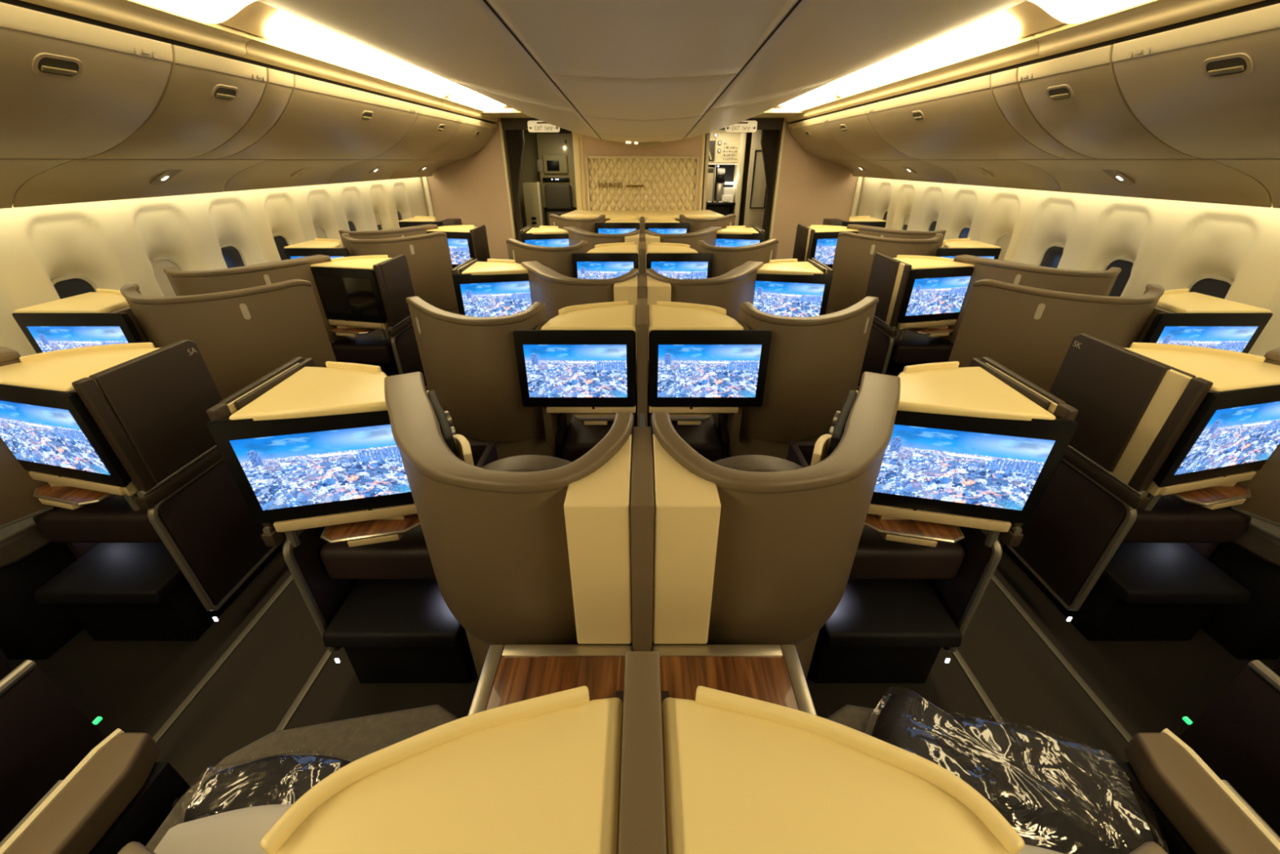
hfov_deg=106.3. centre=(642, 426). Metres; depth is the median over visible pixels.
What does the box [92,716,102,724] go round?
marker light
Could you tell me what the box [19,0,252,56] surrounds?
trim
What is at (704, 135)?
trim
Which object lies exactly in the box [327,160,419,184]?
panel
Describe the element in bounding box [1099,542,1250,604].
footrest
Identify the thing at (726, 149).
unit
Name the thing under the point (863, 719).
seat cushion
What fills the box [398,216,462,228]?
console
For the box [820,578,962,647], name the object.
footrest
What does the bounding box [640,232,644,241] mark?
divider
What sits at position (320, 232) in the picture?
window
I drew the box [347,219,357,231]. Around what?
window
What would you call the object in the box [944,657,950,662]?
step light
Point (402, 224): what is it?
monitor
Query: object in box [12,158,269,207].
panel
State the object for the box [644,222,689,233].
monitor
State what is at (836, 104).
trim
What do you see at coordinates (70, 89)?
bin
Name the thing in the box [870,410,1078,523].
monitor
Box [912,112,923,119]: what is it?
handle
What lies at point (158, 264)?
window
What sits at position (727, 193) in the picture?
cup stack
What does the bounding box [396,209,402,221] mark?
window
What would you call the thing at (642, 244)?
divider
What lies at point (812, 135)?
bin
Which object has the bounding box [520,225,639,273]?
seat suite
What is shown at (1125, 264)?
window
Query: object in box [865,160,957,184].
panel
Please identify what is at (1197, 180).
panel
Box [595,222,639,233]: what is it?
monitor
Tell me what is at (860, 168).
panel
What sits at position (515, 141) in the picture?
curtain
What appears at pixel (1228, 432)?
monitor
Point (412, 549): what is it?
seat suite
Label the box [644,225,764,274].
seat suite
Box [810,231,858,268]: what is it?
monitor
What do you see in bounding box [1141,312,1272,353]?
monitor
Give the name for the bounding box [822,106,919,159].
bin
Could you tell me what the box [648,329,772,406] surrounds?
monitor
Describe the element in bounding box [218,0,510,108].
trim
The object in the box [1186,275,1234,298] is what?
window
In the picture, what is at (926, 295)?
monitor
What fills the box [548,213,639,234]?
seat suite
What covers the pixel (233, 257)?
window
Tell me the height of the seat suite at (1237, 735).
1.156 m
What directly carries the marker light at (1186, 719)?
attached to the seat suite at (1237, 735)
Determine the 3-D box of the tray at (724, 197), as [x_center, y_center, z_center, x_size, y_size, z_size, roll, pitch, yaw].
[1.295,-3.494,7.347,0.170,0.100,0.140,0,29,0]
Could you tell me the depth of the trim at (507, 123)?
5.84 m
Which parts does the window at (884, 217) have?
pane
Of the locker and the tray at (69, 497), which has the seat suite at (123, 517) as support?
the tray at (69, 497)
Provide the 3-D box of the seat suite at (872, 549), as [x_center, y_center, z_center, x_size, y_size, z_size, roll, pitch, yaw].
[0.573,0.385,1.563,1.100,1.106,0.911,0,29,0]
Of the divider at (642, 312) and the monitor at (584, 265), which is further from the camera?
the monitor at (584, 265)
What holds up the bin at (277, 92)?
attached to the wall at (112, 244)
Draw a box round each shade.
[315,227,325,238]
[374,215,380,225]
[903,215,910,225]
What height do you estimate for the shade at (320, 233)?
0.244 m
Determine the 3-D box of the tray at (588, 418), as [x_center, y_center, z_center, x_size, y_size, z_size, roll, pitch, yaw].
[-0.200,-0.072,2.127,0.180,0.038,0.210,0,29,0]
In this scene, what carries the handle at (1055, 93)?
on the bin at (1078, 99)
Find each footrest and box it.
[34,542,185,604]
[322,578,464,647]
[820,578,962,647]
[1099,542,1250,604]
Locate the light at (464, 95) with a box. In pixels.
[450,87,506,110]
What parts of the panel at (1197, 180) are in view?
lamp moulding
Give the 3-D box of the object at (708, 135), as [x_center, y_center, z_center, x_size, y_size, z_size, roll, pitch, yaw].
[0.820,-3.256,7.103,0.040,2.100,1.660,0,29,0]
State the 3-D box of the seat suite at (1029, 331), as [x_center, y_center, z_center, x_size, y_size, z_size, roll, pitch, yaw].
[2.118,-0.225,2.614,1.257,1.156,0.730,0,29,0]
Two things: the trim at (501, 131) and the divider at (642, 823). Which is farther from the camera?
the trim at (501, 131)
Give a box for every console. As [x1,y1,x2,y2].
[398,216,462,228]
[560,209,724,232]
[822,216,885,228]
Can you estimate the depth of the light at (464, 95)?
4.65 m
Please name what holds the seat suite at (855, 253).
on the floor
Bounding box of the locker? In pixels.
[522,181,546,227]
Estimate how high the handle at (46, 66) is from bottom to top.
0.039 m
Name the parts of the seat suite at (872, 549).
seat, backrest, shell foot trim, panel, table rail, door sill, door rail, sliding door, door post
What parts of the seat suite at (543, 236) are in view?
table rail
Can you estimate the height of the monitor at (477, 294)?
0.334 m
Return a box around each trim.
[0,0,494,124]
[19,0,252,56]
[152,573,293,742]
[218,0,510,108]
[239,32,445,107]
[274,648,332,731]
[422,177,435,217]
[438,96,498,122]
[482,0,601,139]
[498,121,516,239]
[500,118,784,129]
[572,131,586,209]
[577,137,583,209]
[683,0,802,139]
[697,133,705,209]
[768,121,786,239]
[774,0,1066,108]
[786,96,845,122]
[790,0,1279,124]
[838,32,1045,107]
[849,177,862,217]
[951,648,1005,724]
[991,574,1132,742]
[1032,0,1265,56]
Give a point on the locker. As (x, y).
(535, 212)
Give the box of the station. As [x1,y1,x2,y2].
[536,133,577,207]
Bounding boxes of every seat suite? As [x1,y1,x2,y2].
[0,339,286,658]
[0,644,631,853]
[0,648,106,842]
[12,279,336,399]
[163,254,427,390]
[206,356,633,683]
[283,231,459,314]
[338,224,490,268]
[405,296,637,462]
[451,257,638,428]
[506,238,639,279]
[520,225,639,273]
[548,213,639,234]
[644,213,736,234]
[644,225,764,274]
[645,238,778,279]
[646,257,833,428]
[647,296,879,462]
[651,356,1078,683]
[653,644,1279,853]
[792,223,946,268]
[825,231,1000,314]
[856,252,1121,390]
[948,279,1272,392]
[998,333,1279,658]
[1178,654,1279,836]
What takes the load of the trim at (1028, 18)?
attached to the wall at (472, 189)
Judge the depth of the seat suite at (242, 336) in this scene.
2.20 m
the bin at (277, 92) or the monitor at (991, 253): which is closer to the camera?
the bin at (277, 92)
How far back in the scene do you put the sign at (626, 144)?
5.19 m
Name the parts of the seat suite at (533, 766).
armrest trim, armrest, armrest, ledge frame, ledge frame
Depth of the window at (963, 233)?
4.34 m
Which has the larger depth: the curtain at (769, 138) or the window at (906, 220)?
the curtain at (769, 138)
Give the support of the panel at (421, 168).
attached to the bin at (472, 135)
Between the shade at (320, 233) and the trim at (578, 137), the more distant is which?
the trim at (578, 137)
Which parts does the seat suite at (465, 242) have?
door post, sliding door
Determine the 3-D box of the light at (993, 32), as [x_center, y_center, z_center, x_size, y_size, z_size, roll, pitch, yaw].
[1.548,-2.324,3.114,0.305,0.105,2.300,0,29,0]
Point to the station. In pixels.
(555, 163)
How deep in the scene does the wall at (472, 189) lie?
6.18 m
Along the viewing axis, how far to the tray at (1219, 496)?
1.60 m
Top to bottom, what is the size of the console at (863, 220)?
1.096 m
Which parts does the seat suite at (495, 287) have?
door post, sliding door, table rail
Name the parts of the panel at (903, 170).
lamp moulding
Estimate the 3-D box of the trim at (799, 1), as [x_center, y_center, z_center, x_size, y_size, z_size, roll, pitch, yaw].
[0.450,-1.295,1.523,0.009,0.382,8.320,0,29,0]
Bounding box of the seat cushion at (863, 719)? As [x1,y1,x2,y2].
[826,704,881,735]
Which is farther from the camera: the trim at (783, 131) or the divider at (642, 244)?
the trim at (783, 131)
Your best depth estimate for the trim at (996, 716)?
1.71 m
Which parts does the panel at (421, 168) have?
lamp moulding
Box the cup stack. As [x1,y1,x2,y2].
[720,187,734,202]
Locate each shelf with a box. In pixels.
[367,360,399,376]
[708,163,737,164]
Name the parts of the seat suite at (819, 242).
sliding door, door post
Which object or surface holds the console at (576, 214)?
on the floor
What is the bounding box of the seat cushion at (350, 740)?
[145,704,457,851]
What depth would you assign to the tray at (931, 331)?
3.16 m
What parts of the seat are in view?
seat, backrest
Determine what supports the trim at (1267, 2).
attached to the wall at (472, 189)
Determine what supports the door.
on the floor
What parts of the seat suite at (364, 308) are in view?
door post, sliding door, door sill, door rail, panel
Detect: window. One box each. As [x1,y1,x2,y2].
[50,275,97,298]
[149,256,182,296]
[220,243,246,268]
[272,233,289,260]
[314,225,327,238]
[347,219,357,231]
[374,213,383,230]
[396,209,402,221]
[882,209,888,220]
[901,213,910,230]
[927,219,937,231]
[957,225,970,238]
[994,233,1012,260]
[1038,243,1064,268]
[1102,256,1134,296]
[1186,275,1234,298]
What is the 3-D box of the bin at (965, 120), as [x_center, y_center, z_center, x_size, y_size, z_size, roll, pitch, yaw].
[2.251,-2.002,3.206,0.979,0.380,1.560,0,29,0]
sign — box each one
[527,120,559,132]
[623,141,661,146]
[724,120,757,132]
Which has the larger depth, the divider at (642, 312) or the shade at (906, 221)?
the shade at (906, 221)
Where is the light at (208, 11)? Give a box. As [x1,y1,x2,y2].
[133,0,257,23]
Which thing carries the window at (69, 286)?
in the wall at (112, 244)
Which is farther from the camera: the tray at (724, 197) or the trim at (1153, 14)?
the tray at (724, 197)
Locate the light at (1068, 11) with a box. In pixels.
[1027,0,1151,23]
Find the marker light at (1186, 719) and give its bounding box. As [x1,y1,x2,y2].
[1182,716,1192,724]
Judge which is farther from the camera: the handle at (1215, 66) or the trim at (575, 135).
the trim at (575, 135)
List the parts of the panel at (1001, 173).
lamp moulding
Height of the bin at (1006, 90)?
0.380 m
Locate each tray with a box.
[32,483,114,509]
[320,513,420,546]
[330,326,376,337]
[574,413,616,424]
[668,413,710,424]
[720,195,733,202]
[863,513,964,546]
[908,326,954,337]
[1170,483,1252,509]
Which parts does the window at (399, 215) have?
pane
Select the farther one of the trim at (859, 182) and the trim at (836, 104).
the trim at (859, 182)
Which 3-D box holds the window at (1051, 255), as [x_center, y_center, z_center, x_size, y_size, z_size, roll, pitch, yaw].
[2.909,-1.132,3.420,0.008,0.320,0.236,0,29,0]
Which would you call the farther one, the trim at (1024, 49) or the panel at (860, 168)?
the panel at (860, 168)
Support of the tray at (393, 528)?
on the seat suite at (412, 549)
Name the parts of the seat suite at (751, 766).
ledge frame, ledge frame, armrest, armrest, armrest trim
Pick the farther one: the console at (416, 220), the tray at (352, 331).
the console at (416, 220)
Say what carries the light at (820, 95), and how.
attached to the wall at (472, 189)
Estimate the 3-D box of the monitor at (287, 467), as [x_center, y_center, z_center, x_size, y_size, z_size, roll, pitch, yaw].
[-0.881,0.097,1.362,0.478,0.334,0.045,-6,30,-11]
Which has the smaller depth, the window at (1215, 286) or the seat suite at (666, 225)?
the window at (1215, 286)
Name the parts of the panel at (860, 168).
lamp moulding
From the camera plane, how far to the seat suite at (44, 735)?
1.18 m
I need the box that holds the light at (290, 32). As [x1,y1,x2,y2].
[267,13,461,97]
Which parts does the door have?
panel frame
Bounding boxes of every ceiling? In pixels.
[257,0,1027,109]
[440,76,844,142]
[481,108,803,121]
[546,73,737,119]
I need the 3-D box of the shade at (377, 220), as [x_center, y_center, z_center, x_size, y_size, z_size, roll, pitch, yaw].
[-2.909,-2.246,5.227,0.001,0.094,0.204,0,29,0]
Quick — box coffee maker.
[715,168,724,202]
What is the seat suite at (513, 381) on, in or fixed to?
on the floor
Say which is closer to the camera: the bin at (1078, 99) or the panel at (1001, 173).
the bin at (1078, 99)
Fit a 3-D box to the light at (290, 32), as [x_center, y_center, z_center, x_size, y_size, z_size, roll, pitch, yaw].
[-1.548,-2.324,3.114,0.305,0.105,2.300,0,29,0]
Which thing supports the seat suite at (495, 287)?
on the floor
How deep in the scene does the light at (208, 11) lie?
1.82 m
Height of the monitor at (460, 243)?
0.334 m
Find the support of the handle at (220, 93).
on the bin at (206, 99)
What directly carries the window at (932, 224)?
in the wall at (1171, 244)
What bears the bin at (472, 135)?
attached to the wall at (472, 189)
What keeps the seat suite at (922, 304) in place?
on the floor
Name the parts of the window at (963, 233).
pane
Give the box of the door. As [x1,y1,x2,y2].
[743,129,766,228]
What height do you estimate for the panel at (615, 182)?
0.656 m
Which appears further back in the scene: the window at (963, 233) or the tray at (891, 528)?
the window at (963, 233)
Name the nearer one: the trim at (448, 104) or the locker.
the trim at (448, 104)
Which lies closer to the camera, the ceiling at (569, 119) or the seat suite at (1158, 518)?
the seat suite at (1158, 518)
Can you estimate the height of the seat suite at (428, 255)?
1.156 m
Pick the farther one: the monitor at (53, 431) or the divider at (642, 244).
the divider at (642, 244)
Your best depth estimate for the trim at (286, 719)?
1.70 m
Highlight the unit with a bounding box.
[706,129,746,226]
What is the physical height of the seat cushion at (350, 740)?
0.110 m
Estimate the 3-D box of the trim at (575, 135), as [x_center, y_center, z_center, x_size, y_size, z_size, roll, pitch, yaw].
[-0.797,-2.792,6.370,0.125,2.000,0.070,0,29,0]
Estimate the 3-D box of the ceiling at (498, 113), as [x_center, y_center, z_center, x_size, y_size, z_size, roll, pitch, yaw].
[0.000,-4.041,6.312,5.800,0.040,2.640,0,29,0]
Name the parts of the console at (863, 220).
panel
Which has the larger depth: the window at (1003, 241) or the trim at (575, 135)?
the trim at (575, 135)
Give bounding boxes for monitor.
[0,383,132,487]
[12,312,143,353]
[206,410,414,524]
[283,248,350,259]
[310,266,386,323]
[398,222,443,227]
[426,231,474,268]
[452,273,528,315]
[512,329,635,406]
[520,233,568,242]
[546,160,559,171]
[571,253,638,278]
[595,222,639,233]
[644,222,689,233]
[646,253,713,278]
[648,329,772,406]
[715,233,764,243]
[755,273,832,315]
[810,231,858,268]
[841,222,885,227]
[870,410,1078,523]
[897,266,974,323]
[934,248,1000,259]
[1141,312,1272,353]
[1152,384,1279,487]
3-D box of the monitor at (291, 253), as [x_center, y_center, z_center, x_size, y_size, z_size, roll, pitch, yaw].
[-2.472,-1.212,3.722,0.478,0.334,0.045,0,29,0]
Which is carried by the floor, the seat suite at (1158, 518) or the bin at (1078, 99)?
the seat suite at (1158, 518)
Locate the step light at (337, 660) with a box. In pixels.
[334,657,340,662]
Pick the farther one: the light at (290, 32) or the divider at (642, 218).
the divider at (642, 218)
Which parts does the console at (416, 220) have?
panel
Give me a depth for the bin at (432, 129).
4.27 m
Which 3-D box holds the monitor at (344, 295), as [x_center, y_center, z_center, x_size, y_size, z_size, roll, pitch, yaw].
[-1.871,-0.847,3.063,0.478,0.334,0.045,6,30,11]
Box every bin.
[0,2,173,159]
[84,44,266,159]
[188,67,293,159]
[219,75,419,159]
[364,106,462,159]
[417,116,497,159]
[787,116,867,159]
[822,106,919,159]
[865,75,1065,159]
[991,67,1096,159]
[1017,44,1199,159]
[1111,3,1279,159]
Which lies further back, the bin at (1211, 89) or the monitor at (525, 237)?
the monitor at (525, 237)
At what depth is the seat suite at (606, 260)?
3.49 m
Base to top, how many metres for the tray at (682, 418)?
0.038 m
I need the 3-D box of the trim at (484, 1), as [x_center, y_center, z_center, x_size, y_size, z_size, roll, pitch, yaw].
[-0.450,-1.295,1.523,0.009,0.382,8.320,0,29,0]
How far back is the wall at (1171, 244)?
2.88 m
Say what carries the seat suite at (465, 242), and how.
on the floor
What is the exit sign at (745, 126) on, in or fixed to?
hanging from the ceiling at (498, 113)
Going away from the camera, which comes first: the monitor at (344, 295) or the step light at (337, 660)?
the step light at (337, 660)
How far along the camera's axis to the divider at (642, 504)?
0.99 m
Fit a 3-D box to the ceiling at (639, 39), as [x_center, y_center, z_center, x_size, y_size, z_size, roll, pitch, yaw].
[0.000,-1.616,2.049,2.820,0.228,2.647,0,29,0]
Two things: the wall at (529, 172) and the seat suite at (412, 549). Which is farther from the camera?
the wall at (529, 172)
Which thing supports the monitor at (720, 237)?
on the seat suite at (731, 236)
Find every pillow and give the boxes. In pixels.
[153,804,293,853]
[1017,844,1065,853]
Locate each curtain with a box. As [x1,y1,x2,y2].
[505,129,524,241]
[760,129,779,241]
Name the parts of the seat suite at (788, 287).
table rail, sliding door, door post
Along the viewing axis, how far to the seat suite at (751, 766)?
0.52 m
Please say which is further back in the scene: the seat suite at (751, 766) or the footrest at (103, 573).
the footrest at (103, 573)
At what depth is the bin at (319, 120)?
2.99 m
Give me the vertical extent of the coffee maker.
0.460 m
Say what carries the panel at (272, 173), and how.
attached to the bin at (319, 120)
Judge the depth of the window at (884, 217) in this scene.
5.75 m
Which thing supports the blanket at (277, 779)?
on the seat suite at (533, 766)
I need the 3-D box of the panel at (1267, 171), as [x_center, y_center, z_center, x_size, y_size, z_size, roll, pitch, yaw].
[2.491,-0.782,1.573,0.370,0.192,0.944,0,29,0]
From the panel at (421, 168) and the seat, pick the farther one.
the seat
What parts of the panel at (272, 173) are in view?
lamp moulding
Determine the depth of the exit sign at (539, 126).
5.61 m
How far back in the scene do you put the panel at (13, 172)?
1.91 m
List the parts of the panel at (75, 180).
lamp moulding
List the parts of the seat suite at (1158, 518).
panel, door sill, door rail, sliding door, table rail, door post, seat, shell foot trim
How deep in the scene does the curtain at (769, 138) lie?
6.11 m
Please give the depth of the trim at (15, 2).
1.86 m
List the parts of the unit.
control panel, post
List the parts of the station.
control panel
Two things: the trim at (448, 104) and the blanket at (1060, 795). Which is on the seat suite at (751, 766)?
the blanket at (1060, 795)
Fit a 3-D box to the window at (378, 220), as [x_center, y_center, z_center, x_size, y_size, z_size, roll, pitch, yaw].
[-2.909,-2.161,5.274,0.008,0.320,0.236,0,29,0]
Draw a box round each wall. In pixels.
[0,177,427,356]
[422,118,862,259]
[502,129,577,240]
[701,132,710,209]
[708,129,781,240]
[857,177,1279,356]
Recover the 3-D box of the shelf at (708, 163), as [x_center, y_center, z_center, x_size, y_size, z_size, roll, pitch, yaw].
[1.135,-3.891,7.104,0.550,0.020,0.100,0,29,0]
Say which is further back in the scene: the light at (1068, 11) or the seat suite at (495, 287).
the seat suite at (495, 287)
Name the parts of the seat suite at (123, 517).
shell foot trim, seat, door post, table rail, sliding door, door rail, door sill, panel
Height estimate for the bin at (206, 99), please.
0.380 m
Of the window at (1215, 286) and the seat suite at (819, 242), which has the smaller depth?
the window at (1215, 286)
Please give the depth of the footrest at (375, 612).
1.60 m
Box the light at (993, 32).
[822,13,1017,97]
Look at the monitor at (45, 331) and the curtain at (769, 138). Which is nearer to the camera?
the monitor at (45, 331)
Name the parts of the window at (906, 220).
pane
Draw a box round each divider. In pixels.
[617,651,666,853]
[630,413,654,651]
[636,298,648,426]
[638,273,646,298]
[639,241,645,273]
[640,216,644,232]
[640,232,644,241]
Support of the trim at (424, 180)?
attached to the wall at (472, 189)
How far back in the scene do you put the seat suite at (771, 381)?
2.01 m
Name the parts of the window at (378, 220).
pane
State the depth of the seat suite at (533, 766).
0.54 m
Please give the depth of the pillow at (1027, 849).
0.82 m
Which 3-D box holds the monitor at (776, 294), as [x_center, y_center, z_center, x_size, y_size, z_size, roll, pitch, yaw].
[0.881,-0.779,2.941,0.478,0.334,0.045,6,30,11]
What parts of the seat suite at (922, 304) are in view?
panel, sliding door, door sill, door rail, door post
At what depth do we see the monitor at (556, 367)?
1.95 m
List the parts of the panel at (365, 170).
lamp moulding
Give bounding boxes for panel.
[0,158,72,208]
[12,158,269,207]
[223,159,363,191]
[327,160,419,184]
[390,160,457,179]
[586,155,698,209]
[826,160,894,179]
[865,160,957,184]
[921,159,1061,191]
[1015,158,1272,207]
[1212,158,1279,208]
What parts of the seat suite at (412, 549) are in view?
door post, sliding door, door rail, door sill, table rail, panel, shell foot trim, backrest, seat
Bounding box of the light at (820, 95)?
[778,87,834,110]
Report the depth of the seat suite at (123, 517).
1.71 m
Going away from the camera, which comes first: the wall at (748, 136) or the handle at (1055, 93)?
the handle at (1055, 93)
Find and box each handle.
[37,57,78,76]
[214,87,235,100]
[361,112,372,119]
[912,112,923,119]
[1048,87,1070,100]
[1205,57,1246,76]
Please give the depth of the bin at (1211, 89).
1.62 m
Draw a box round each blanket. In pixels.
[183,755,351,822]
[871,693,1155,853]
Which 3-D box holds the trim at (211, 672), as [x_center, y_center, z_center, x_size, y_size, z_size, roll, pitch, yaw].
[-1.585,-0.088,3.554,0.026,0.006,7.300,0,29,0]
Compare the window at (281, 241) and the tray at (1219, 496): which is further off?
the window at (281, 241)
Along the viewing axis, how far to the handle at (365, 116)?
3.19 m
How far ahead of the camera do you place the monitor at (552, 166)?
7.24 m
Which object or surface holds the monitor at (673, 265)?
on the seat suite at (673, 260)
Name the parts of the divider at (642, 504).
divider rail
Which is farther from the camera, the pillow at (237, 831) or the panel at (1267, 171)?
the panel at (1267, 171)
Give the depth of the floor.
1.73 m
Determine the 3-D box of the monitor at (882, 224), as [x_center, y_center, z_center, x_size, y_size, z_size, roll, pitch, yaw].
[2.402,-2.086,5.296,0.478,0.334,0.045,0,29,0]
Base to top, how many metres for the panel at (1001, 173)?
0.192 m
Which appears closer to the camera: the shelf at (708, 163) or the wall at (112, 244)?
the wall at (112, 244)
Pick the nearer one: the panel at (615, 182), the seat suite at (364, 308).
the seat suite at (364, 308)
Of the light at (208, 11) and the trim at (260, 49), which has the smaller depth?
the light at (208, 11)
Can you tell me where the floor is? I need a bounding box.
[7,390,1277,787]
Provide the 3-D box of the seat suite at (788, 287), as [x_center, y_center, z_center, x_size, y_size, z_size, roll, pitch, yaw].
[0.573,-0.491,3.141,1.100,1.106,0.911,0,29,0]
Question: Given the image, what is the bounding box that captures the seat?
[544,184,572,226]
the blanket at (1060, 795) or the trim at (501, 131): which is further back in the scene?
the trim at (501, 131)
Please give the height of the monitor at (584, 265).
0.334 m
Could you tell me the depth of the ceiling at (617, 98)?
2.67 m
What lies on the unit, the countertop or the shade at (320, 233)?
the countertop
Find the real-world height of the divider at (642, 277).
1.034 m
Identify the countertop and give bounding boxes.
[706,201,735,205]
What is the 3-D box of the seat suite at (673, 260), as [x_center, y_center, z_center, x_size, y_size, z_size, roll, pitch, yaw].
[0.591,-0.969,3.977,1.134,1.134,0.755,0,29,0]

